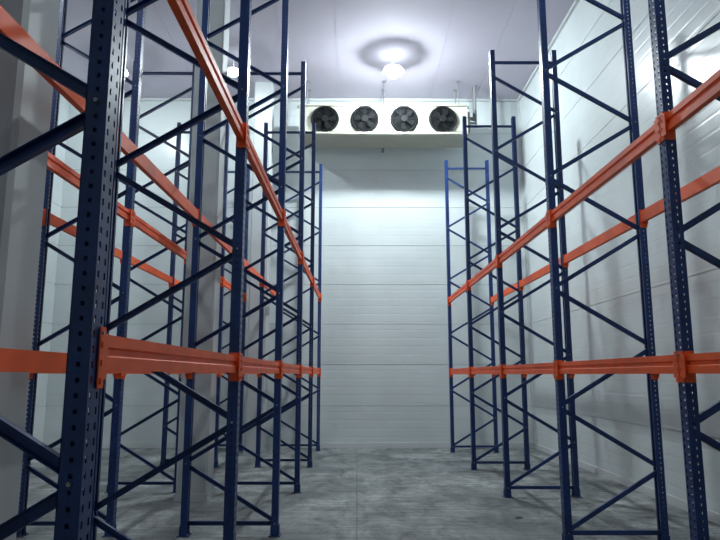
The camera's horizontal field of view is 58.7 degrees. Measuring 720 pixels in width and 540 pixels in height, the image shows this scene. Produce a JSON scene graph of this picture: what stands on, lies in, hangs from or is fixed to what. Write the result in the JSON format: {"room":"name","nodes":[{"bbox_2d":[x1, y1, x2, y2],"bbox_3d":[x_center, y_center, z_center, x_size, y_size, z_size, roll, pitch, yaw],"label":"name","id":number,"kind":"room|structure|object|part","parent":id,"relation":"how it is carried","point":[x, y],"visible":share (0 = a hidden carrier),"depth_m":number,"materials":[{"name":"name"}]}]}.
{"room":"warehouse","nodes":[
{"label":"warehouse","id":0,"kind":"room"},
{"bbox_2d":[25,90,68,442],"bbox_3d":[-7.683,-1.887,5.339,0.120,8.950,22.000,0,-9,0],"label":"wall","id":1,"kind":"structure","parent":0,"point":[48,304],"depth_m":15.82,"materials":[{"name":"grey metal"}]},
{"bbox_2d":[43,101,531,442],"bbox_3d":[-1.726,-0.095,16.281,11.900,8.950,0.120,0,-9,0],"label":"wall","id":2,"kind":"structure","parent":0,"point":[384,378],"depth_m":16.13,"materials":[{"name":"grey metal"}]},
{"bbox_2d":[44,443,533,447],"bbox_3d":[-1.725,4.251,15.501,11.900,0.120,0.015,0,-9,0],"label":"baseboard","id":3,"kind":"structure","parent":2,"relation":"attached to","point":[104,445],"depth_m":15.50,"materials":[{"name":"grey"}]},
{"bbox_2d":[124,98,517,101],"bbox_3d":[-1.725,-4.496,16.911,11.900,0.060,0.060,0,-9,0],"label":"trim","id":4,"kind":"structure","parent":2,"relation":"attached to","point":[125,99],"depth_m":16.89,"materials":[{"name":"grey metal"}]},
{"bbox_2d":[518,101,533,442],"bbox_3d":[4.200,-0.134,16.230,0.050,8.770,0.050,0,-9,0],"label":"trim","id":5,"kind":"structure","parent":2,"relation":"attached to","point":[519,116],"depth_m":16.16,"materials":[{"name":"grey metal"}]},
{"bbox_2d":[56,0,574,98],"bbox_3d":[-1.673,-6.363,6.101,12.140,0.130,22.240,0,-9,0],"label":"ceiling","id":6,"kind":"structure","parent":0,"point":[346,46],"depth_m":14.18,"materials":[{"name":"white paint"}]},
{"bbox_2d":[228,55,237,76],"bbox_3d":[-2.894,-4.648,14.630,0.364,0.498,0.364,0,-9,0],"label":"lamp","id":7,"kind":"object","parent":6,"relation":"hanging from","point":[232,71],"visible":0.69,"depth_m":14.53,"materials":[{"name":"white plastic"}]},
{"bbox_2d":[229,71,237,76],"bbox_3d":[-2.894,-4.452,14.598,0.200,0.100,0.200,0,-9,0],"label":"diffuser","id":8,"kind":"object","parent":7,"relation":"attached to","point":[231,73],"depth_m":14.54,"materials":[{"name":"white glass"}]},
{"bbox_2d":[297,80,476,152],"bbox_3d":[0.690,-3.892,16.178,4.485,1.490,1.333,0,-9,0],"label":"cooler","id":9,"kind":"object","parent":6,"relation":"hanging from","point":[383,125],"visible":0.98,"depth_m":15.58,"materials":[{"name":"beige metal"}]},
{"bbox_2d":[383,53,403,77],"bbox_3d":[0.756,-4.634,14.544,0.464,0.553,0.464,0,-9,0],"label":"lamp","id":10,"kind":"object","parent":6,"relation":"hanging from","point":[393,70],"visible":1,"depth_m":14.42,"materials":[{"name":"white plastic"}]},
{"bbox_2d":[387,68,399,77],"bbox_3d":[0.756,-4.438,14.512,0.310,0.155,0.310,0,-9,0],"label":"diffuser","id":11,"kind":"object","parent":10,"relation":"attached to","point":[391,72],"depth_m":14.42,"materials":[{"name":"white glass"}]},
{"bbox_2d":[16,448,719,539],"bbox_3d":[-1.673,2.632,4.628,12.140,0.200,22.240,0,-9,0],"label":"floor","id":12,"kind":"structure","parent":0,"point":[347,493],"depth_m":9.03,"materials":[{"name":"concrete"}]},
{"bbox_2d":[0,0,59,539],"bbox_3d":[-2.349,-2.045,4.377,0.470,8.950,0.470,0,-9,0],"label":"concrete column","id":13,"kind":"structure","parent":12,"relation":"on","point":[25,95],"depth_m":4.02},
{"bbox_2d":[16,0,249,536],"bbox_3d":[-3.261,-0.287,8.923,1.130,6.950,13.400,0,-9,0],"label":"rack","id":14,"kind":"object","parent":12,"relation":"on","point":[56,166],"visible":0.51,"depth_m":7.90,"materials":[{"name":"blue metal"}]},
{"bbox_3d":[-3.255,-0.501,7.616,1.130,6.950,0.150,0,-9,0],"label":"upright frame","id":15,"kind":"part","parent":14,"relation":"part of","materials":[{"name":"blue metal"}]},
{"bbox_3d":[-3.267,-0.073,10.231,1.130,6.950,0.150,0,-9,0],"label":"upright frame","id":16,"kind":"part","parent":14,"relation":"part of","materials":[{"name":"blue metal"}]},
{"bbox_3d":[-3.280,0.356,12.846,1.130,6.950,0.150,0,-9,0],"label":"upright frame","id":17,"kind":"part","parent":14,"relation":"part of","materials":[{"name":"blue metal"}]},
{"bbox_3d":[-3.292,0.784,15.461,1.130,6.950,0.150,0,-9,0],"label":"upright frame","id":18,"kind":"part","parent":14,"relation":"part of","materials":[{"name":"blue metal"}]},
{"bbox_2d":[0,0,322,539],"bbox_3d":[-1.446,-0.285,8.932,1.130,6.950,13.400,0,-9,0],"label":"rack","id":19,"kind":"object","parent":12,"relation":"on","point":[92,353],"visible":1,"depth_m":4.63,"materials":[{"name":"blue metal"}]},
{"bbox_3d":[-1.415,-1.356,2.394,1.130,6.950,0.150,0,-9,0],"label":"upright frame","id":20,"kind":"part","parent":19,"relation":"part of","materials":[{"name":"blue metal"}]},
{"bbox_3d":[-1.427,-0.928,5.009,1.130,6.950,0.150,0,-9,0],"label":"upright frame","id":21,"kind":"part","parent":19,"relation":"part of","materials":[{"name":"blue metal"}]},
{"bbox_3d":[-1.440,-0.499,7.624,1.130,6.950,0.150,0,-9,0],"label":"upright frame","id":22,"kind":"part","parent":19,"relation":"part of","materials":[{"name":"blue metal"}]},
{"bbox_3d":[-1.452,-0.071,10.239,1.130,6.950,0.150,0,-9,0],"label":"upright frame","id":23,"kind":"part","parent":19,"relation":"part of","materials":[{"name":"blue metal"}]},
{"bbox_3d":[-1.465,0.357,12.854,1.130,6.950,0.150,0,-9,0],"label":"upright frame","id":24,"kind":"part","parent":19,"relation":"part of","materials":[{"name":"blue metal"}]},
{"bbox_3d":[-1.477,0.785,15.470,1.130,6.950,0.150,0,-9,0],"label":"upright frame","id":25,"kind":"part","parent":19,"relation":"part of","materials":[{"name":"blue metal"}]},
{"bbox_2d":[173,0,229,501],"bbox_3d":[-2.375,-1.140,9.903,0.470,8.950,0.470,0,-9,0],"label":"concrete column","id":26,"kind":"structure","parent":12,"relation":"on","point":[202,490],"depth_m":9.54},
{"bbox_2d":[243,82,274,452],"bbox_3d":[-2.401,-0.235,15.430,0.470,8.950,0.470,0,-9,0],"label":"concrete column","id":27,"kind":"structure","parent":12,"relation":"on","point":[262,89],"depth_m":15.21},
{"bbox_2d":[444,0,719,539],"bbox_3d":[2.651,-0.351,8.531,1.130,6.950,13.650,0,-9,0],"label":"rack","id":28,"kind":"object","parent":12,"relation":"on","point":[684,364],"visible":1,"depth_m":7.08,"materials":[{"name":"blue metal"}]},
{"bbox_3d":[2.619,0.740,15.193,1.130,6.950,0.150,0,-9,0],"label":"upright frame","id":29,"kind":"part","parent":28,"relation":"part of","materials":[{"name":"blue metal"}]},
{"bbox_3d":[2.632,0.304,12.528,1.130,6.950,0.150,0,-9,0],"label":"upright frame","id":30,"kind":"part","parent":28,"relation":"part of","materials":[{"name":"blue metal"}]},
{"bbox_3d":[2.644,-0.133,9.864,1.130,6.950,0.150,0,-9,0],"label":"upright frame","id":31,"kind":"part","parent":28,"relation":"part of","materials":[{"name":"blue metal"}]},
{"bbox_3d":[2.657,-0.569,7.199,1.130,6.950,0.150,0,-9,0],"label":"upright frame","id":32,"kind":"part","parent":28,"relation":"part of","materials":[{"name":"blue metal"}]},
{"bbox_3d":[2.670,-1.005,4.535,1.130,6.950,0.150,0,-9,0],"label":"upright frame","id":33,"kind":"part","parent":28,"relation":"part of","materials":[{"name":"blue metal"}]},
{"bbox_2d":[520,0,719,513],"bbox_3d":[4.337,-1.878,5.395,0.120,8.950,22.000,0,-9,0],"label":"wall","id":34,"kind":"structure","parent":0,"point":[618,406],"depth_m":10.44,"materials":[{"name":"grey metal"}]},
{"bbox_2d":[518,0,579,100],"bbox_3d":[4.247,-6.269,6.083,0.060,0.060,21.940,0,-9,0],"label":"trim","id":35,"kind":"structure","parent":34,"relation":"attached to","point":[576,2],"depth_m":13.76,"materials":[{"name":"grey metal"}]},
{"bbox_2d":[534,443,719,524],"bbox_3d":[4.269,2.478,4.674,0.015,0.120,21.985,0,-9,0],"label":"baseboard","id":36,"kind":"structure","parent":34,"relation":"attached to","point":[714,517],"depth_m":10.08,"materials":[{"name":"grey"}]}
]}

